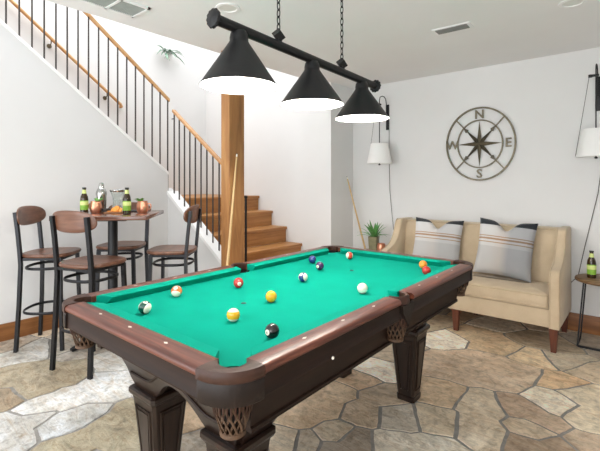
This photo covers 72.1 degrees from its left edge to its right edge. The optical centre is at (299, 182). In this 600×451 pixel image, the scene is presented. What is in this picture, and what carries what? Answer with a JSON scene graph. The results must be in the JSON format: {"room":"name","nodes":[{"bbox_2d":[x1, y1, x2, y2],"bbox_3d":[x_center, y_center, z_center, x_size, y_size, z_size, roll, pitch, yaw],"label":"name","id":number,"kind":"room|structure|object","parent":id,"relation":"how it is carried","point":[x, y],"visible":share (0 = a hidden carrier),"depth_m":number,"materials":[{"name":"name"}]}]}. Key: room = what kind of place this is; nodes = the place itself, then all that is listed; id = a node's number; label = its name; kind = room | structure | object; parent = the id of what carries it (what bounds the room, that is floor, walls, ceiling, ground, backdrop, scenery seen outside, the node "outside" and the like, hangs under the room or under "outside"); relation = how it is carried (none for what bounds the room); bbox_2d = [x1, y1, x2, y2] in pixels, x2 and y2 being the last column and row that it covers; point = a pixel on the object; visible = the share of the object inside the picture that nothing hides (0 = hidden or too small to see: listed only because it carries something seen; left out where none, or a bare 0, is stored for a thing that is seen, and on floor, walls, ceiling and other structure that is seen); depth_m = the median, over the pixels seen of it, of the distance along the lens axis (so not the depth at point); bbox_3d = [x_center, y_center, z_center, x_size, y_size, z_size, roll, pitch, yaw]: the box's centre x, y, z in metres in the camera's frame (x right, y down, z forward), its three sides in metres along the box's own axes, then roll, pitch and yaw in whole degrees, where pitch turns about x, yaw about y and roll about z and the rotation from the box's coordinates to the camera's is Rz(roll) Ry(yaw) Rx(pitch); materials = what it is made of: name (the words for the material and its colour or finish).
{"room":"home billiard room","nodes":[
{"label":"home billiard room","id":0,"kind":"room"},
{"bbox_2d":[0,23,167,323],"bbox_3d":[-2.838,-0.296,2.950,0.100,3.180,4.210,0,0,40],"label":"wall","id":1,"kind":"structure","parent":0,"point":[54,144],"depth_m":3.64,"materials":[{"name":"paint"}]},
{"bbox_2d":[0,314,58,341],"bbox_3d":[-2.793,1.224,2.913,0.018,0.140,4.210,0,0,40],"label":"baseboard","id":2,"kind":"structure","parent":1,"relation":"attached to","point":[28,326],"depth_m":3.48,"materials":[{"name":"brown wood"}]},
{"bbox_2d":[0,19,168,173],"bbox_3d":[-2.224,-1.002,3.688,0.124,1.830,2.289,0,0,40],"label":"trim","id":3,"kind":"structure","parent":1,"relation":"attached to","point":[2,22],"depth_m":3.80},
{"bbox_2d":[5,0,169,170],"bbox_3d":[-2.264,-1.393,3.640,0.040,2.995,2.505,0,0,40],"label":"stair railing","id":4,"kind":"object","parent":3,"relation":"on","point":[153,84],"visible":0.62,"depth_m":4.08,"materials":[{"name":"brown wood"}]},
{"bbox_2d":[0,0,205,213],"bbox_3d":[-3.211,-1.156,4.097,0.120,4.900,5.496,0,0,40],"label":"wall","id":5,"kind":"structure","parent":0,"point":[180,81],"depth_m":5.34,"materials":[{"name":"paint"}]},
{"bbox_2d":[8,0,122,107],"bbox_3d":[-2.978,-1.870,4.222,0.078,1.880,2.408,0,0,40],"label":"wall handrail","id":6,"kind":"object","parent":5,"relation":"attached to","point":[13,2],"visible":0.99,"depth_m":4.58,"materials":[{"name":"brown wood"}]},
{"bbox_2d":[157,45,184,62],"bbox_3d":[-1.739,-1.721,5.589,0.212,0.200,0.467,0,0,40],"label":"plant","id":7,"kind":"object","parent":5,"relation":"attached to","point":[168,54],"visible":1,"depth_m":5.57,"materials":[{"name":"green plant"}]},
{"bbox_2d":[168,188,220,276],"bbox_3d":[-0.987,0.679,4.220,1.320,1.230,0.110,0,0,40],"label":"wall","id":8,"kind":"structure","parent":0,"point":[177,227],"depth_m":4.37,"materials":[{"name":"paint"}]},
{"bbox_2d":[167,191,220,263],"bbox_3d":[-0.949,0.550,4.188,1.220,0.913,0.134,0,0,40],"label":"trim","id":9,"kind":"structure","parent":8,"relation":"attached to","point":[207,239],"depth_m":4.21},
{"bbox_2d":[172,109,247,261],"bbox_3d":[-0.959,0.083,4.196,1.215,1.781,0.046,0,0,40],"label":"stair railing","id":10,"kind":"object","parent":9,"relation":"on","point":[175,113],"visible":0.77,"depth_m":4.24,"materials":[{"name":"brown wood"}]},
{"bbox_2d":[206,49,322,250],"bbox_3d":[-0.580,-1.156,5.561,2.290,4.900,0.120,0,0,40],"label":"wall","id":11,"kind":"structure","parent":0,"point":[283,147],"depth_m":5.21,"materials":[{"name":"paint"}]},
{"bbox_2d":[0,308,599,450],"bbox_3d":[-0.265,1.334,1.946,5.140,0.080,5.960,0,0,40],"label":"floor","id":12,"kind":"structure","parent":0,"point":[491,383],"depth_m":2.44,"materials":[{"name":"beige stone"}]},
{"bbox_2d":[13,206,80,352],"bbox_3d":[-2.017,0.742,3.336,0.397,1.107,0.410,0,0,-6],"label":"bar stool","id":13,"kind":"object","parent":12,"relation":"on","point":[25,215],"visible":0.79,"depth_m":3.19,"materials":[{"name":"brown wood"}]},
{"bbox_2d":[49,210,126,379],"bbox_3d":[-1.484,0.742,2.937,0.410,1.107,0.397,0,0,22],"label":"bar stool","id":14,"kind":"object","parent":12,"relation":"on","point":[66,221],"visible":0.81,"depth_m":2.82,"materials":[{"name":"brown wood"}]},
{"bbox_2d":[49,210,163,351],"bbox_3d":[-1.549,0.772,3.409,0.690,1.037,0.690,0,0,-8],"label":"pub table","id":15,"kind":"object","parent":12,"relation":"on","point":[112,219],"visible":0.44,"depth_m":3.37,"materials":[{"name":"brown wood"}]},
{"bbox_2d":[80,187,88,212],"bbox_3d":[-1.770,0.146,3.380,0.063,0.214,0.063,0,0,-24],"label":"beer bottle","id":16,"kind":"object","parent":15,"relation":"on","point":[84,202],"visible":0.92,"depth_m":3.36,"materials":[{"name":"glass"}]},
{"bbox_2d":[89,198,102,212],"bbox_3d":[-1.699,0.191,3.430,0.139,0.126,0.096,0,0,-14],"label":"copper mug","id":17,"kind":"object","parent":15,"relation":"on","point":[95,206],"visible":0.98,"depth_m":3.40,"materials":[{"name":"orange metal"}]},
{"bbox_2d":[96,183,106,211],"bbox_3d":[-1.735,0.127,3.600,0.091,0.253,0.091,0,0,40],"label":"cocktail shaker","id":18,"kind":"object","parent":15,"relation":"on","point":[101,192],"visible":0.82,"depth_m":3.57,"materials":[{"name":"metal"}]},
{"bbox_2d":[104,211,122,213],"bbox_3d":[-1.530,0.247,3.400,0.150,0.012,0.100,0,0,-5],"label":"serving board","id":19,"kind":"object","parent":15,"relation":"on","point":[122,211],"visible":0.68,"depth_m":3.35,"materials":[{"name":"brown wood"}]},
{"bbox_2d":[109,190,124,210],"bbox_3d":[-1.610,0.160,3.640,0.135,0.188,0.135,0,0,40],"label":"glass pitcher","id":20,"kind":"object","parent":15,"relation":"on","point":[117,195],"visible":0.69,"depth_m":3.60,"materials":[{"name":"glass"}]},
{"bbox_2d":[123,187,130,213],"bbox_3d":[-1.386,0.146,3.300,0.063,0.214,0.063,0,0,1],"label":"beer bottle","id":21,"kind":"object","parent":15,"relation":"on","point":[126,198],"visible":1,"depth_m":3.28,"materials":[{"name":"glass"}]},
{"bbox_2d":[135,198,151,212],"bbox_3d":[-1.315,0.191,3.440,0.139,0.126,0.096,0,0,-24],"label":"copper mug","id":22,"kind":"object","parent":15,"relation":"on","point":[142,206],"visible":0.99,"depth_m":3.41,"materials":[{"name":"orange metal"}]},
{"bbox_2d":[95,202,150,291],"bbox_3d":[-1.607,0.742,3.739,0.410,1.107,0.397,0,0,0],"label":"bar stool","id":23,"kind":"object","parent":12,"relation":"on","point":[124,247],"visible":0.36,"depth_m":3.68,"materials":[{"name":"brown wood"}]},
{"bbox_2d":[147,205,201,280],"bbox_3d":[-1.065,0.742,3.480,0.397,1.107,0.410,0,0,0],"label":"bar stool","id":24,"kind":"object","parent":12,"relation":"on","point":[192,214],"visible":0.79,"depth_m":3.37,"materials":[{"name":"brown wood"}]},
{"bbox_2d":[226,153,237,265],"bbox_3d":[-0.588,0.521,3.422,0.029,1.544,0.310,0,0,19],"label":"pool cue","id":25,"kind":"object","parent":12,"relation":"on","point":[233,193],"visible":0.54,"depth_m":3.46,"materials":[{"name":"brown wood"}]},
{"bbox_2d":[221,50,243,266],"bbox_3d":[-0.590,0.074,3.614,0.110,2.440,0.172,0,0,40],"label":"timber post","id":26,"kind":"object","parent":12,"relation":"on","point":[232,106],"visible":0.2,"depth_m":3.56,"materials":[{"name":"brown wood"}]},
{"bbox_2d":[181,194,301,261],"bbox_3d":[-1.600,-0.107,4.095,2.354,2.802,3.434,0,0,40],"label":"staircase","id":27,"kind":"structure","parent":12,"relation":"on","point":[262,235],"depth_m":4.85,"materials":[{"name":"brown wood"}]},
{"bbox_2d":[62,245,472,450],"bbox_3d":[0.032,0.888,2.115,1.124,0.811,1.984,0,0,40],"label":"pool table","id":28,"kind":"object","parent":12,"relation":"on","point":[237,379],"visible":0.98,"depth_m":1.63,"materials":[{"name":"green fabric"}]},
{"bbox_2d":[138,301,151,313],"bbox_3d":[-0.618,0.497,1.641,0.050,0.051,0.050,0,0,40],"label":"ball","id":29,"kind":"object","parent":28,"relation":"on","point":[144,307],"visible":1,"depth_m":1.62,"materials":[{"name":"plastic"}]},
{"bbox_2d":[87,302,218,357],"bbox_3d":[-0.537,0.505,1.431,0.831,0.034,0.056,0,0,40],"label":"cushion","id":30,"kind":"object","parent":28,"relation":"on","point":[200,348],"depth_m":1.35,"materials":[{"name":"green fabric"}]},
{"bbox_2d":[95,266,240,303],"bbox_3d":[-0.605,0.505,2.068,0.056,0.034,0.804,0,0,40],"label":"cushion","id":31,"kind":"object","parent":28,"relation":"on","point":[159,287],"depth_m":1.99,"materials":[{"name":"green fabric"}]},
{"bbox_2d":[171,286,181,296],"bbox_3d":[-0.565,0.497,1.885,0.050,0.050,0.050,0,0,40],"label":"ball","id":32,"kind":"object","parent":28,"relation":"on","point":[176,291],"visible":1,"depth_m":1.87,"materials":[{"name":"plastic"}]},
{"bbox_2d":[227,308,239,321],"bbox_3d":[-0.251,0.497,1.548,0.050,0.050,0.050,0,0,40],"label":"ball","id":33,"kind":"object","parent":28,"relation":"on","point":[233,314],"visible":1,"depth_m":1.53,"materials":[{"name":"yellow plastic"}]},
{"bbox_2d":[233,278,243,287],"bbox_3d":[-0.305,0.497,2.045,0.050,0.050,0.050,0,0,40],"label":"ball","id":34,"kind":"object","parent":28,"relation":"on","point":[238,282],"visible":1,"depth_m":2.03,"materials":[{"name":"red plastic"}]},
{"bbox_2d":[265,291,276,301],"bbox_3d":[-0.126,0.497,1.798,0.050,0.050,0.050,0,0,40],"label":"ball","id":35,"kind":"object","parent":28,"relation":"on","point":[271,296],"visible":1,"depth_m":1.78,"materials":[{"name":"yellow plastic"}]},
{"bbox_2d":[265,323,279,338],"bbox_3d":[-0.094,0.497,1.380,0.050,0.050,0.051,0,0,40],"label":"ball","id":36,"kind":"object","parent":28,"relation":"on","point":[272,330],"visible":0.99,"depth_m":1.36,"materials":[{"name":"black plastic"}]},
{"bbox_2d":[247,248,328,270],"bbox_3d":[-0.036,0.505,2.750,0.056,0.034,0.804,0,0,40],"label":"cushion","id":37,"kind":"object","parent":28,"relation":"on","point":[274,262],"depth_m":2.66,"materials":[{"name":"green fabric"}]},
{"bbox_2d":[298,272,307,281],"bbox_3d":[0.016,0.497,2.165,0.050,0.050,0.050,0,0,40],"label":"ball","id":38,"kind":"object","parent":28,"relation":"on","point":[303,277],"visible":1,"depth_m":2.15,"materials":[{"name":"plastic"}]},
{"bbox_2d":[308,256,315,262],"bbox_3d":[0.080,0.497,2.660,0.050,0.050,0.050,0,0,40],"label":"ball","id":39,"kind":"object","parent":28,"relation":"on","point":[312,259],"visible":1,"depth_m":2.64,"materials":[{"name":"blue plastic"}]},
{"bbox_2d":[251,295,387,355],"bbox_3d":[0.101,0.505,1.480,0.056,0.034,0.804,0,0,40],"label":"cushion","id":40,"kind":"object","parent":28,"relation":"on","point":[263,348],"depth_m":1.39,"materials":[{"name":"green fabric"}]},
{"bbox_2d":[316,262,323,269],"bbox_3d":[0.118,0.497,2.457,0.050,0.050,0.050,0,0,40],"label":"ball","id":41,"kind":"object","parent":28,"relation":"on","point":[319,265],"visible":1,"depth_m":2.44,"materials":[{"name":"purple plastic"}]},
{"bbox_2d":[346,252,352,258],"bbox_3d":[0.337,0.497,2.806,0.050,0.051,0.050,0,0,40],"label":"ball","id":42,"kind":"object","parent":28,"relation":"on","point":[349,255],"visible":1,"depth_m":2.79,"materials":[{"name":"plastic"}]},
{"bbox_2d":[357,283,367,293],"bbox_3d":[0.294,0.497,1.938,0.050,0.050,0.050,0,0,40],"label":"cue ball","id":43,"kind":"object","parent":28,"relation":"on","point":[362,288],"visible":1,"depth_m":1.92,"materials":[{"name":"white plastic"}]},
{"bbox_2d":[340,248,450,266],"bbox_3d":[0.602,0.505,2.799,0.831,0.034,0.056,0,0,40],"label":"cushion","id":44,"kind":"object","parent":28,"relation":"on","point":[432,262],"depth_m":2.75,"materials":[{"name":"green fabric"}]},
{"bbox_2d":[419,260,426,267],"bbox_3d":[0.746,0.497,2.497,0.050,0.050,0.050,0,0,40],"label":"ball","id":45,"kind":"object","parent":28,"relation":"on","point":[422,263],"visible":0.77,"depth_m":2.48,"materials":[{"name":"orange plastic"}]},
{"bbox_2d":[388,264,457,296],"bbox_3d":[0.669,0.505,2.163,0.056,0.034,0.804,0,0,40],"label":"cushion","id":46,"kind":"object","parent":28,"relation":"on","point":[396,291],"depth_m":2.04,"materials":[{"name":"green fabric"}]},
{"bbox_2d":[422,266,430,274],"bbox_3d":[0.714,0.497,2.326,0.050,0.050,0.050,0,0,40],"label":"ball","id":47,"kind":"object","parent":28,"relation":"on","point":[425,270],"visible":0.85,"depth_m":2.31,"materials":[{"name":"red plastic"}]},
{"bbox_2d":[347,177,365,248],"bbox_3d":[0.731,0.610,4.870,0.373,1.363,0.029,0,0,23],"label":"pool cue","id":48,"kind":"object","parent":12,"relation":"on","point":[347,177],"visible":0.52,"depth_m":4.88,"materials":[{"name":"brown wood"}]},
{"bbox_2d":[381,217,570,352],"bbox_3d":[1.567,0.834,3.814,1.515,0.919,0.655,0,0,40],"label":"sofa","id":49,"kind":"object","parent":12,"relation":"on","point":[545,301],"visible":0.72,"depth_m":3.44,"materials":[{"name":"beige fabric"}]},
{"bbox_2d":[412,217,463,259],"bbox_3d":[1.329,0.588,4.009,0.490,0.475,0.193,0,0,36],"label":"throw pillow","id":50,"kind":"object","parent":49,"relation":"on","point":[430,241],"visible":0.77,"depth_m":3.94,"materials":[{"name":"white fabric"}]},
{"bbox_2d":[473,217,537,282],"bbox_3d":[1.791,0.578,3.610,0.499,0.511,0.199,0,0,43],"label":"throw pillow","id":51,"kind":"object","parent":49,"relation":"on","point":[499,252],"visible":1,"depth_m":3.54,"materials":[{"name":"white fabric"}]},
{"bbox_2d":[465,273,548,306],"bbox_3d":[1.501,0.899,3.735,1.363,0.136,0.443,0,0,40],"label":"seat cushion","id":52,"kind":"object","parent":49,"relation":"on","point":[486,287],"depth_m":3.37,"materials":[{"name":"beige fabric"}]},
{"bbox_2d":[574,273,599,351],"bbox_3d":[2.388,1.024,3.225,0.400,0.541,0.400,0,0,40],"label":"side table","id":53,"kind":"object","parent":12,"relation":"on","point":[583,278],"visible":0.91,"depth_m":3.24,"materials":[{"name":"brown wood"}]},
{"bbox_2d":[587,250,596,277],"bbox_3d":[2.304,0.645,3.256,0.063,0.214,0.063,0,0,-6],"label":"beer bottle","id":54,"kind":"object","parent":53,"relation":"on","point":[591,262],"visible":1,"depth_m":3.24,"materials":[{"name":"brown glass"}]},
{"bbox_3d":[0.814,1.024,4.516,0.400,0.541,0.400,0,0,40],"label":"side table","id":55,"kind":"object","parent":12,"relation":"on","visible":0},
{"bbox_2d":[357,222,387,249],"bbox_3d":[0.817,0.585,4.546,0.398,0.336,0.293,0,0,-15],"label":"potted plant","id":56,"kind":"object","parent":55,"relation":"on","point":[373,239],"visible":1,"depth_m":4.51,"materials":[{"name":"green plant"}]},
{"bbox_2d":[377,243,386,250],"bbox_3d":[0.882,0.703,4.419,0.117,0.098,0.096,0,0,14],"label":"copper mug","id":57,"kind":"object","parent":55,"relation":"on","point":[380,246],"visible":0.57,"depth_m":4.39,"materials":[{"name":"orange metal"}]},
{"bbox_2d":[46,0,599,88],"bbox_3d":[0.215,-1.296,1.546,4.130,0.300,6.200,0,0,40],"label":"ceiling","id":58,"kind":"structure","parent":0,"point":[385,41],"depth_m":3.11,"materials":[{"name":"paint"}]},
{"bbox_2d":[78,0,150,17],"bbox_3d":[-1.308,-1.140,2.483,0.220,0.012,0.760,0,0,40],"label":"ceiling vent","id":59,"kind":"object","parent":58,"relation":"in","point":[128,8],"visible":1,"depth_m":2.67,"materials":[{"name":"white metal"}]},
{"bbox_2d":[216,3,239,13],"bbox_3d":[-0.473,-1.145,2.706,0.164,0.009,0.164,0,0,40],"label":"recessed light","id":60,"kind":"object","parent":58,"relation":"in","point":[229,8],"visible":0.99,"depth_m":2.70,"materials":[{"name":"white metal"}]},
{"bbox_2d":[199,0,388,122],"bbox_3d":[0.064,-0.768,2.154,0.334,0.755,1.350,0,0,40],"label":"pendant","id":61,"kind":"object","parent":58,"relation":"hanging from","point":[238,70],"visible":1,"depth_m":1.96,"materials":[{"name":"black metal"}]},
{"bbox_2d":[432,22,473,34],"bbox_3d":[1.131,-1.141,3.061,0.270,0.011,0.120,0,0,38],"label":"ceiling vent","id":62,"kind":"object","parent":58,"relation":"in","point":[465,25],"visible":1,"depth_m":3.04,"materials":[{"name":"white metal"}]},
{"bbox_2d":[558,0,587,7],"bbox_3d":[1.736,-1.145,2.622,0.164,0.009,0.164,0,0,40],"label":"recessed light","id":63,"kind":"object","parent":58,"relation":"in","point":[566,3],"visible":1,"depth_m":2.63,"materials":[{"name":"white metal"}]},
{"bbox_2d":[323,82,352,247],"bbox_3d":[0.456,-0.076,4.922,0.120,2.740,0.464,0,0,40],"label":"wall","id":64,"kind":"structure","parent":0,"point":[337,135],"depth_m":4.81,"materials":[{"name":"paint"}]},
{"bbox_2d":[353,47,599,316],"bbox_3d":[2.172,-0.076,3.873,4.100,2.740,0.120,0,0,40],"label":"wall","id":65,"kind":"structure","parent":0,"point":[544,183],"depth_m":4.03,"materials":[{"name":"paint"}]},
{"bbox_2d":[367,96,393,229],"bbox_3d":[0.916,0.008,4.621,0.304,1.973,0.338,0,0,40],"label":"wall sconce","id":66,"kind":"object","parent":65,"relation":"attached to","point":[379,153],"visible":0.82,"depth_m":4.52,"materials":[{"name":"white fabric"}]},
{"bbox_2d":[446,107,516,180],"bbox_3d":[1.781,-0.384,4.094,0.665,0.734,0.031,0,0,40],"label":"wall decor","id":67,"kind":"object","parent":65,"relation":"attached to","point":[478,143],"depth_m":4.09,"materials":[{"name":"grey metal"}]},
{"bbox_2d":[567,312,599,335],"bbox_3d":[2.128,1.216,3.820,3.860,0.155,0.018,0,0,40],"label":"baseboard","id":68,"kind":"structure","parent":65,"relation":"attached to","point":[591,324],"depth_m":3.54,"materials":[{"name":"brown wood"}]},
{"bbox_2d":[571,63,599,282],"bbox_3d":[2.421,-0.022,3.396,0.276,1.914,0.389,0,0,20],"label":"wall sconce","id":69,"kind":"object","parent":65,"relation":"attached to","point":[589,142],"visible":0.97,"depth_m":3.34,"materials":[{"name":"white fabric"}]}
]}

